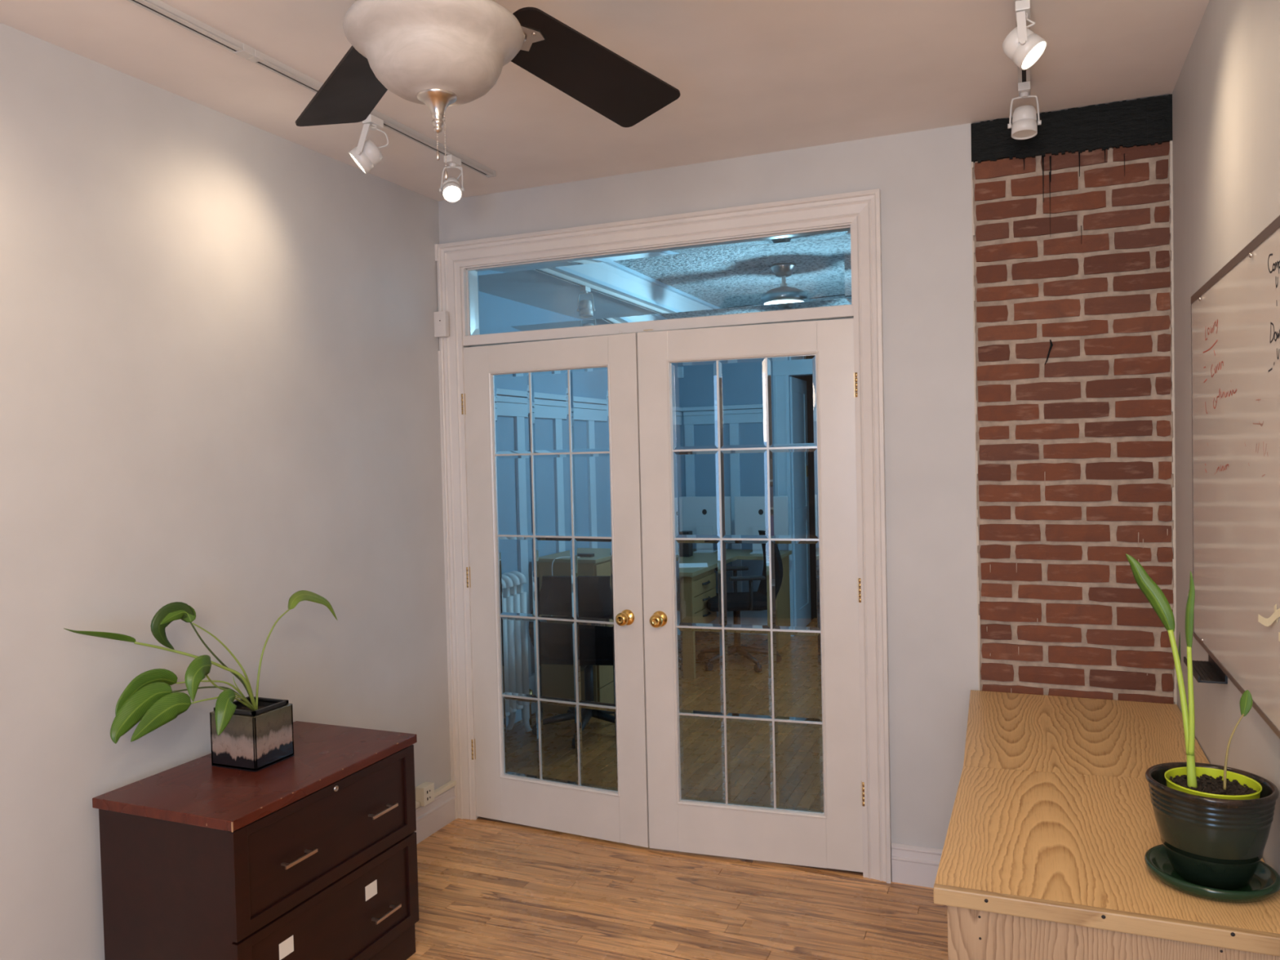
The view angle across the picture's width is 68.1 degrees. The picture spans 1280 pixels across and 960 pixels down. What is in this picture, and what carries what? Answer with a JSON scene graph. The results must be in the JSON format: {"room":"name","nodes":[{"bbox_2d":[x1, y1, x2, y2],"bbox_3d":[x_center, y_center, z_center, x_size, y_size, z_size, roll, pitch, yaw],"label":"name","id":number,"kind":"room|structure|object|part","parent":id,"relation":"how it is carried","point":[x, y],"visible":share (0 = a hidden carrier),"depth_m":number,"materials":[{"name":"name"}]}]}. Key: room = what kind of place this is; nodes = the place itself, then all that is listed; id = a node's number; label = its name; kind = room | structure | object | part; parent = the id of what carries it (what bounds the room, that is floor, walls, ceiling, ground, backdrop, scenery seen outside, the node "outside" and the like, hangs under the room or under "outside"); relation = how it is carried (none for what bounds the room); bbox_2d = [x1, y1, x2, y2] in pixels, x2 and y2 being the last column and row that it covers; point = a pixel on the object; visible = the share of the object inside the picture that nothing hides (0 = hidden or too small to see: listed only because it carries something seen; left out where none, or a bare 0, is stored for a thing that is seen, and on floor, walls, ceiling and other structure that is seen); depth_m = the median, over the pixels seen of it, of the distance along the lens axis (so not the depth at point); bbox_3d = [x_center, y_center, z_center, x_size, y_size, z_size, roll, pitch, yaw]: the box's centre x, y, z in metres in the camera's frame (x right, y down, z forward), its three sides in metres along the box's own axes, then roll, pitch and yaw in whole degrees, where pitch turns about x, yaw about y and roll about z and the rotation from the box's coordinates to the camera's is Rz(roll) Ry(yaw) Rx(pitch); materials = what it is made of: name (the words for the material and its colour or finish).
{"room":"office","nodes":[
{"label":"office","id":0,"kind":"room"},
{"bbox_2d":[0,22,450,959],"bbox_3d":[-1.886,0.191,1.761,0.120,2.808,5.420,-1,2,22],"label":"wall","id":1,"kind":"structure","parent":0,"point":[220,348],"depth_m":2.84,"materials":[{"name":"paint"}]},
{"bbox_2d":[415,781,434,806],"bbox_3d":[-0.890,1.301,3.922,0.043,0.076,0.074,-1,2,22],"label":"outlet box","id":2,"kind":"object","parent":1,"relation":"attached to","point":[424,792],"visible":0.99,"depth_m":3.90,"materials":[{"name":"beige plastic"}]},
{"bbox_2d":[426,787,431,795],"bbox_3d":[-0.874,1.287,3.908,0.001,0.021,0.032,-1,2,22],"label":"socket","id":3,"kind":"object","parent":2,"relation":"attached to","point":[428,789],"depth_m":3.91,"materials":[{"name":"white plastic"}]},
{"bbox_2d":[426,794,431,802],"bbox_3d":[-0.873,1.315,3.909,0.001,0.021,0.032,-1,2,22],"label":"socket","id":4,"kind":"object","parent":2,"relation":"attached to","point":[428,796],"depth_m":3.91,"materials":[{"name":"white plastic"}]},
{"bbox_2d":[414,786,456,844],"bbox_3d":[-1.813,1.500,1.716,0.021,0.150,5.300,-1,2,22],"label":"baseboard","id":5,"kind":"structure","parent":1,"relation":"attached to","point":[433,816],"depth_m":4.00,"materials":[{"name":"paint"}]},
{"bbox_2d":[415,780,456,808],"bbox_3d":[-1.361,1.372,2.809,0.024,0.019,2.872,-1,2,22],"label":"cable raceway","id":6,"kind":"object","parent":1,"relation":"attached to","point":[451,784],"visible":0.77,"depth_m":4.04,"materials":[{"name":"beige plastic"}]},
{"bbox_2d":[0,0,1209,201],"bbox_3d":[-0.599,-1.177,1.111,3.027,0.100,5.540,-1,2,22],"label":"ceiling","id":7,"kind":"structure","parent":0,"point":[751,77],"depth_m":2.75,"materials":[{"name":"paint"}]},
{"bbox_2d":[126,0,496,177],"bbox_3d":[-1.271,-1.125,2.008,0.036,0.021,3.639,-1,2,22],"label":"track","id":8,"kind":"object","parent":7,"relation":"attached to","point":[157,7],"visible":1,"depth_m":2.58,"materials":[{"name":"white metal"}]},
{"bbox_2d":[348,114,388,173],"bbox_3d":[-0.867,-1.065,3.012,0.121,0.179,0.093,-2,2,-30],"label":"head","id":9,"kind":"object","parent":8,"relation":"attached to","point":[366,155],"visible":1,"depth_m":2.98},
{"bbox_3d":[-0.827,-1.091,3.019,0.048,0.073,0.018,-2,2,-9],"label":"cord","id":10,"kind":"part","parent":9,"relation":"part of","materials":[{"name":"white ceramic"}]},
{"bbox_2d":[439,154,464,202],"bbox_3d":[-0.682,-1.088,3.427,0.088,0.165,0.092,-1,2,22],"label":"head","id":11,"kind":"object","parent":8,"relation":"attached to","point":[451,188],"visible":0.99,"depth_m":3.42},
{"bbox_2d":[295,0,679,180],"bbox_3d":[-0.348,-0.860,1.769,1.303,0.582,1.349,-1,2,22],"label":"ceiling fan","id":12,"kind":"object","parent":7,"relation":"hanging from","point":[437,55],"visible":1,"depth_m":1.78,"materials":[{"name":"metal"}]},
{"bbox_3d":[-0.625,-0.901,2.139,0.175,0.083,0.511,-3,2,-35],"label":"blade","id":13,"kind":"part","parent":12,"relation":"part of","materials":[{"name":"brown wood"}]},
{"bbox_3d":[-0.384,-0.787,1.782,0.332,0.140,0.332,-1,2,22],"label":"lamp shade","id":14,"kind":"part","parent":12,"relation":"part of","materials":[{"name":"white glass"}]},
{"bbox_3d":[-0.382,-0.631,1.787,0.006,0.054,0.006,-1,2,22],"label":"pull chain","id":15,"kind":"part","parent":12,"relation":"part of","materials":[{"name":"silver metal"}]},
{"bbox_3d":[-0.367,-0.632,1.786,0.006,0.130,0.006,-1,2,22],"label":"pull chain","id":16,"kind":"part","parent":12,"relation":"part of","materials":[{"name":"silver metal"}]},
{"bbox_3d":[-0.117,-0.913,2.117,0.175,0.083,0.511,0,2,37],"label":"blade","id":17,"kind":"part","parent":12,"relation":"part of","materials":[{"name":"brown wood"}]},
{"bbox_2d":[1015,0,1031,90],"bbox_3d":[0.500,-1.146,1.260,0.036,0.021,3.611,-1,2,22],"label":"track","id":18,"kind":"object","parent":7,"relation":"attached to","point":[1023,75],"visible":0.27,"depth_m":2.79,"materials":[{"name":"white metal"}]},
{"bbox_2d":[1001,0,1047,70],"bbox_3d":[0.953,-1.099,2.342,0.093,0.160,0.102,-2,2,-26],"label":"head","id":19,"kind":"object","parent":18,"relation":"attached to","point":[1024,47],"visible":1,"depth_m":2.32},
{"bbox_3d":[0.953,-1.127,2.357,0.061,0.049,0.017,-1,2,14],"label":"cord","id":20,"kind":"part","parent":19,"relation":"part of","materials":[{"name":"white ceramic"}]},
{"bbox_2d":[1007,80,1041,139],"bbox_3d":[1.167,-1.121,2.870,0.082,0.156,0.076,-2,2,-28],"label":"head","id":21,"kind":"object","parent":18,"relation":"attached to","point":[1024,124],"visible":1,"depth_m":2.85},
{"bbox_2d":[406,818,947,959],"bbox_3d":[-0.544,1.591,1.163,3.027,0.060,5.480,-1,2,22],"label":"floor","id":22,"kind":"structure","parent":0,"point":[487,890],"depth_m":3.29,"materials":[{"name":"brown wood"}]},
{"bbox_2d":[92,720,418,959],"bbox_3d":[-1.067,1.177,2.772,0.506,0.700,0.758,-1,2,22],"label":"file cabinet","id":23,"kind":"object","parent":22,"relation":"on","point":[311,854],"visible":0.99,"depth_m":2.53,"materials":[{"name":"brown wood"}]},
{"bbox_2d":[64,590,337,772],"bbox_3d":[-1.149,0.580,2.722,0.266,0.498,0.834,0,2,34],"label":"potted plant","id":24,"kind":"object","parent":23,"relation":"on","point":[251,733],"visible":1,"depth_m":2.64,"materials":[{"name":"plant"}]},
{"bbox_3d":[-1.247,0.562,2.678,0.159,0.257,0.285,-1,2,22],"label":"stem","id":25,"kind":"part","parent":24,"relation":"part of","materials":[{"name":"green plant"}]},
{"bbox_3d":[-1.192,0.631,2.676,0.034,0.117,0.246,0,2,38],"label":"stem","id":26,"kind":"part","parent":24,"relation":"part of","materials":[{"name":"green plant"}]},
{"bbox_3d":[-1.210,0.625,2.714,0.214,0.126,0.016,-3,2,-37],"label":"stem","id":27,"kind":"part","parent":24,"relation":"part of","materials":[{"name":"green plant"}]},
{"bbox_3d":[-1.193,0.541,2.717,0.009,0.293,0.181,0,2,45],"label":"stem","id":28,"kind":"part","parent":24,"relation":"part of","materials":[{"name":"green plant"}]},
{"bbox_3d":[-1.162,0.645,2.677,0.038,0.088,0.220,-1,2,26],"label":"stem","id":29,"kind":"part","parent":24,"relation":"part of","materials":[{"name":"green plant"}]},
{"bbox_3d":[-1.190,0.541,2.717,0.175,0.290,0.013,-3,2,-44],"label":"stem","id":30,"kind":"part","parent":24,"relation":"part of","materials":[{"name":"green plant"}]},
{"bbox_3d":[-1.147,0.592,2.659,0.014,0.195,0.247,-1,2,6],"label":"stem","id":31,"kind":"part","parent":24,"relation":"part of","materials":[{"name":"green plant"}]},
{"bbox_3d":[-1.139,0.622,2.736,0.013,0.128,0.095,-1,2,18],"label":"stem","id":32,"kind":"part","parent":24,"relation":"part of","materials":[{"name":"green plant"}]},
{"bbox_3d":[-1.121,0.641,2.699,0.008,0.093,0.168,-2,2,-5],"label":"stem","id":33,"kind":"part","parent":24,"relation":"part of","materials":[{"name":"green plant"}]},
{"bbox_3d":[-1.141,0.718,2.784,0.152,0.120,0.136,-1,2,22],"label":"nursery pot","id":34,"kind":"part","parent":24,"relation":"part of","materials":[{"name":"black plastic"}]},
{"bbox_3d":[-1.140,0.749,2.784,0.168,0.158,0.152,-1,2,22],"label":"planter","id":35,"kind":"part","parent":24,"relation":"part of","materials":[{"name":"glass"}]},
{"bbox_3d":[-1.102,0.538,2.839,0.009,0.285,0.142,-1,2,26],"label":"stem","id":36,"kind":"part","parent":24,"relation":"part of","materials":[{"name":"green plant"}]},
{"bbox_3d":[-1.083,0.841,2.766,0.490,0.027,0.757,-1,2,22],"label":"panel","id":37,"kind":"part","parent":23,"relation":"part of","materials":[{"name":"brown wood"}]},
{"bbox_3d":[-0.914,1.010,2.528,0.031,0.009,0.118,-1,2,22],"label":"handle","id":38,"kind":"part","parent":23,"relation":"part of","materials":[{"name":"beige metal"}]},
{"bbox_3d":[-0.868,0.995,2.682,0.020,0.276,0.739,-1,2,22],"label":"drawer","id":39,"kind":"part","parent":23,"relation":"part of","materials":[{"name":"brown wood"}]},
{"bbox_3d":[-0.861,1.281,2.690,0.020,0.286,0.739,-1,2,22],"label":"drawer","id":40,"kind":"part","parent":23,"relation":"part of","materials":[{"name":"brown wood"}]},
{"bbox_3d":[-0.778,0.998,2.855,0.031,0.009,0.118,-1,2,22],"label":"handle","id":41,"kind":"part","parent":23,"relation":"part of","materials":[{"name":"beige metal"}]},
{"bbox_3d":[-0.771,1.311,2.864,0.031,0.009,0.118,-1,2,22],"label":"handle","id":42,"kind":"part","parent":23,"relation":"part of","materials":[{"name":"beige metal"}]},
{"bbox_2d":[476,816,862,875],"bbox_3d":[0.080,1.473,3.867,1.674,0.014,0.120,-1,2,22],"label":"threshold","id":43,"kind":"object","parent":22,"relation":"on","point":[860,873],"visible":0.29,"depth_m":3.58,"materials":[{"name":"brown wood"}]},
{"bbox_2d":[933,689,1279,959],"bbox_3d":[1.152,1.120,2.462,0.631,0.725,1.583,-1,2,22],"label":"oak desk","id":44,"kind":"object","parent":22,"relation":"on","point":[1052,826],"visible":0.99,"depth_m":1.99,"materials":[{"name":"brown wood"}]},
{"bbox_3d":[1.287,0.761,2.799,0.631,0.033,0.833,-1,2,22],"label":"panel","id":45,"kind":"part","parent":44,"relation":"part of","materials":[{"name":"brown wood"}]},
{"bbox_3d":[1.009,0.788,2.100,0.610,0.033,0.789,-1,2,22],"label":"panel","id":46,"kind":"part","parent":44,"relation":"part of","materials":[{"name":"brown wood"}]},
{"bbox_3d":[0.870,1.164,1.748,0.565,0.692,0.020,-1,2,22],"label":"panel","id":47,"kind":"part","parent":44,"relation":"part of","materials":[{"name":"brown wood"}]},
{"bbox_2d":[1144,844,1279,902],"bbox_3d":[1.107,0.762,1.836,0.227,0.028,0.227,-1,2,22],"label":"saucer","id":48,"kind":"object","parent":44,"relation":"on","point":[1264,883],"visible":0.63,"depth_m":1.78,"materials":[{"name":"green ceramic"}]},
{"bbox_2d":[1125,553,1279,889],"bbox_3d":[1.100,0.459,1.828,0.222,0.621,0.222,-2,2,-11],"label":"potted plant","id":49,"kind":"object","parent":48,"relation":"on","point":[1214,822],"visible":1,"depth_m":1.79,"materials":[{"name":"green ceramic"}]},
{"bbox_3d":[1.057,0.414,1.852,0.015,0.240,0.046,-2,2,-29],"label":"stem","id":50,"kind":"part","parent":49,"relation":"part of","materials":[{"name":"green plant"}]},
{"bbox_3d":[1.066,0.427,1.831,0.013,0.212,0.015,0,2,45],"label":"stem","id":51,"kind":"part","parent":49,"relation":"part of","materials":[{"name":"green plant"}]},
{"bbox_3d":[1.073,0.539,1.840,0.018,0.117,0.017,-1,2,22],"label":"stem","id":52,"kind":"part","parent":49,"relation":"part of","materials":[{"name":"green plant"}]},
{"bbox_3d":[1.105,0.675,1.834,0.222,0.188,0.222,-1,2,22],"label":"pot","id":53,"kind":"part","parent":49,"relation":"part of","materials":[{"name":"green ceramic"}]},
{"bbox_3d":[1.110,0.645,1.835,0.162,0.126,0.162,-1,2,22],"label":"pot","id":54,"kind":"part","parent":49,"relation":"part of","materials":[{"name":"yellow plastic"}]},
{"bbox_3d":[1.126,0.516,1.795,0.035,0.148,0.005,-1,2,22],"label":"stem","id":55,"kind":"part","parent":49,"relation":"part of","materials":[{"name":"brown"}]},
{"bbox_2d":[438,123,1177,848],"bbox_3d":[0.469,0.120,3.654,2.787,2.688,0.121,-1,2,22],"label":"wall","id":56,"kind":"structure","parent":0,"point":[923,178],"depth_m":3.37,"materials":[{"name":"paint"}]},
{"bbox_2d":[433,311,448,337],"bbox_3d":[-0.851,-0.666,4.051,0.059,0.108,0.031,-1,2,22],"label":"switch box","id":57,"kind":"object","parent":56,"relation":"attached to","point":[441,318],"visible":1,"depth_m":4.04,"materials":[{"name":"paint"}]},
{"bbox_2d":[461,333,648,847],"bbox_3d":[-0.363,0.445,3.932,0.844,2.038,0.162,-1,2,27],"label":"door","id":58,"kind":"structure","parent":56,"relation":"in","point":[553,438],"depth_m":3.92,"materials":[{"name":"paint"}]},
{"bbox_3d":[-0.537,-0.279,3.991,0.184,0.340,0.006,-1,2,27],"label":"pane","id":59,"kind":"part","parent":58,"relation":"part of","materials":[{"name":"clear glass"}]},
{"bbox_3d":[-0.529,0.065,4.001,0.184,0.340,0.006,-1,2,27],"label":"pane","id":60,"kind":"part","parent":58,"relation":"part of","materials":[{"name":"clear glass"}]},
{"bbox_3d":[-0.521,0.408,4.011,0.184,0.340,0.006,-1,2,27],"label":"pane","id":61,"kind":"part","parent":58,"relation":"part of","materials":[{"name":"clear glass"}]},
{"bbox_3d":[-0.513,0.752,4.021,0.184,0.340,0.006,-1,2,27],"label":"pane","id":62,"kind":"part","parent":58,"relation":"part of","materials":[{"name":"clear glass"}]},
{"bbox_3d":[-0.505,1.095,4.031,0.184,0.340,0.006,-1,2,27],"label":"pane","id":63,"kind":"part","parent":58,"relation":"part of","materials":[{"name":"clear glass"}]},
{"bbox_3d":[-0.369,-0.280,3.907,0.184,0.340,0.006,-1,2,27],"label":"pane","id":64,"kind":"part","parent":58,"relation":"part of","materials":[{"name":"clear glass"}]},
{"bbox_3d":[-0.361,0.063,3.917,0.184,0.340,0.006,-1,2,27],"label":"pane","id":65,"kind":"part","parent":58,"relation":"part of","materials":[{"name":"clear glass"}]},
{"bbox_3d":[-0.353,0.407,3.927,0.184,0.340,0.006,-1,2,27],"label":"pane","id":66,"kind":"part","parent":58,"relation":"part of","materials":[{"name":"clear glass"}]},
{"bbox_3d":[-0.345,0.750,3.937,0.184,0.340,0.006,-1,2,27],"label":"pane","id":67,"kind":"part","parent":58,"relation":"part of","materials":[{"name":"clear glass"}]},
{"bbox_3d":[-0.336,1.094,3.946,0.184,0.340,0.006,-1,2,27],"label":"pane","id":68,"kind":"part","parent":58,"relation":"part of","materials":[{"name":"clear glass"}]},
{"bbox_3d":[-0.201,-0.282,3.823,0.184,0.340,0.006,-1,2,27],"label":"pane","id":69,"kind":"part","parent":58,"relation":"part of","materials":[{"name":"clear glass"}]},
{"bbox_3d":[-0.193,0.061,3.833,0.184,0.340,0.006,-1,2,27],"label":"pane","id":70,"kind":"part","parent":58,"relation":"part of","materials":[{"name":"clear glass"}]},
{"bbox_3d":[-0.185,0.405,3.843,0.184,0.340,0.006,-1,2,27],"label":"pane","id":71,"kind":"part","parent":58,"relation":"part of","materials":[{"name":"clear glass"}]},
{"bbox_3d":[-0.176,0.749,3.853,0.184,0.340,0.006,-1,2,27],"label":"pane","id":72,"kind":"part","parent":58,"relation":"part of","materials":[{"name":"clear glass"}]},
{"bbox_3d":[-0.168,1.092,3.862,0.184,0.340,0.006,-1,2,27],"label":"pane","id":73,"kind":"part","parent":58,"relation":"part of","materials":[{"name":"clear glass"}]},
{"bbox_3d":[-0.064,0.547,3.732,0.063,0.063,0.064,-1,2,27],"label":"knob","id":74,"kind":"part","parent":58,"relation":"part of","materials":[{"name":"gold metal"}]},
{"bbox_2d":[466,226,851,335],"bbox_3d":[0.019,-0.773,3.779,1.644,0.288,0.024,-1,2,22],"label":"window","id":75,"kind":"structure","parent":56,"relation":"in","point":[812,268],"depth_m":3.74,"materials":[{"name":"glass"}]},
{"bbox_2d":[434,188,892,883],"bbox_3d":[0.046,0.221,3.825,1.871,2.497,0.176,-1,2,22],"label":"door frame","id":76,"kind":"structure","parent":56,"relation":"attached to","point":[862,209],"depth_m":3.59,"materials":[{"name":"paint"}]},
{"bbox_2d":[636,318,864,872],"bbox_3d":[0.418,0.436,3.609,0.844,2.038,0.162,-1,2,18],"label":"door","id":77,"kind":"structure","parent":56,"relation":"in","point":[747,433],"depth_m":3.60,"materials":[{"name":"paint"}]},
{"bbox_3d":[0.067,0.545,3.678,0.063,0.063,0.064,-1,2,18],"label":"knob","id":78,"kind":"part","parent":77,"relation":"part of","materials":[{"name":"gold metal"}]},
{"bbox_3d":[0.211,-0.287,3.652,0.184,0.340,0.006,-1,2,18],"label":"pane","id":79,"kind":"part","parent":77,"relation":"part of","materials":[{"name":"clear glass"}]},
{"bbox_3d":[0.220,0.057,3.662,0.184,0.340,0.006,-1,2,18],"label":"pane","id":80,"kind":"part","parent":77,"relation":"part of","materials":[{"name":"clear glass"}]},
{"bbox_3d":[0.228,0.400,3.672,0.184,0.340,0.006,-1,2,18],"label":"pane","id":81,"kind":"part","parent":77,"relation":"part of","materials":[{"name":"clear glass"}]},
{"bbox_3d":[0.236,0.744,3.682,0.184,0.340,0.006,-1,2,18],"label":"pane","id":82,"kind":"part","parent":77,"relation":"part of","materials":[{"name":"clear glass"}]},
{"bbox_3d":[0.244,1.087,3.692,0.184,0.340,0.006,-1,2,18],"label":"pane","id":83,"kind":"part","parent":77,"relation":"part of","materials":[{"name":"clear glass"}]},
{"bbox_3d":[0.390,-0.290,3.593,0.184,0.340,0.006,-1,2,18],"label":"pane","id":84,"kind":"part","parent":77,"relation":"part of","materials":[{"name":"clear glass"}]},
{"bbox_3d":[0.398,0.054,3.603,0.184,0.340,0.006,-1,2,18],"label":"pane","id":85,"kind":"part","parent":77,"relation":"part of","materials":[{"name":"clear glass"}]},
{"bbox_3d":[0.406,0.398,3.613,0.184,0.340,0.006,-1,2,18],"label":"pane","id":86,"kind":"part","parent":77,"relation":"part of","materials":[{"name":"clear glass"}]},
{"bbox_3d":[0.414,0.741,3.622,0.184,0.340,0.006,-1,2,18],"label":"pane","id":87,"kind":"part","parent":77,"relation":"part of","materials":[{"name":"clear glass"}]},
{"bbox_3d":[0.423,1.085,3.632,0.184,0.340,0.006,-1,2,18],"label":"pane","id":88,"kind":"part","parent":77,"relation":"part of","materials":[{"name":"clear glass"}]},
{"bbox_3d":[0.568,-0.292,3.534,0.184,0.340,0.006,-1,2,18],"label":"pane","id":89,"kind":"part","parent":77,"relation":"part of","materials":[{"name":"clear glass"}]},
{"bbox_3d":[0.576,0.051,3.543,0.184,0.340,0.006,-1,2,18],"label":"pane","id":90,"kind":"part","parent":77,"relation":"part of","materials":[{"name":"clear glass"}]},
{"bbox_3d":[0.585,0.395,3.553,0.184,0.340,0.006,-1,2,18],"label":"pane","id":91,"kind":"part","parent":77,"relation":"part of","materials":[{"name":"clear glass"}]},
{"bbox_3d":[0.593,0.739,3.563,0.184,0.340,0.006,-1,2,18],"label":"pane","id":92,"kind":"part","parent":77,"relation":"part of","materials":[{"name":"clear glass"}]},
{"bbox_3d":[0.601,1.082,3.573,0.184,0.340,0.006,-1,2,18],"label":"pane","id":93,"kind":"part","parent":77,"relation":"part of","materials":[{"name":"clear glass"}]},
{"bbox_2d":[891,842,942,888],"bbox_3d":[1.338,1.386,3.267,0.914,0.138,0.021,-1,2,22],"label":"baseboard","id":94,"kind":"structure","parent":56,"relation":"attached to","point":[916,865],"depth_m":3.41,"materials":[{"name":"paint"}]},
{"bbox_2d":[970,93,1174,704],"bbox_3d":[1.461,0.110,3.201,0.608,2.687,0.056,-1,2,22],"label":"brick wall","id":95,"kind":"structure","parent":0,"point":[1072,219],"depth_m":3.17,"materials":[{"name":"red brick"}]},
{"bbox_2d":[1172,0,1279,875],"bbox_3d":[0.800,0.158,0.650,0.120,2.808,5.420,-1,2,22],"label":"wall","id":96,"kind":"structure","parent":0,"point":[1226,92],"depth_m":2.32,"materials":[{"name":"paint"}]},
{"bbox_2d":[1191,215,1279,738],"bbox_3d":[1.075,0.008,1.504,0.020,0.944,2.443,-1,2,22],"label":"whiteboard","id":97,"kind":"object","parent":96,"relation":"attached to","point":[1235,314],"visible":1,"depth_m":2.02,"materials":[{"name":"white ceramic"}]},
{"bbox_2d":[1183,654,1227,684],"bbox_3d":[1.424,0.465,2.388,0.062,0.042,0.235,-1,2,22],"label":"marker tray","id":98,"kind":"object","parent":97,"relation":"attached to","point":[1207,672],"visible":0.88,"depth_m":2.35,"materials":[{"name":"black plastic"}]},
{"bbox_2d":[1257,604,1279,626],"bbox_3d":[1.178,0.253,1.765,0.006,0.051,0.135,-1,2,18],"label":"tape","id":99,"kind":"object","parent":97,"relation":"attached to","point":[1264,621],"visible":1,"depth_m":1.77,"materials":[{"name":"beige paper"}]}
]}

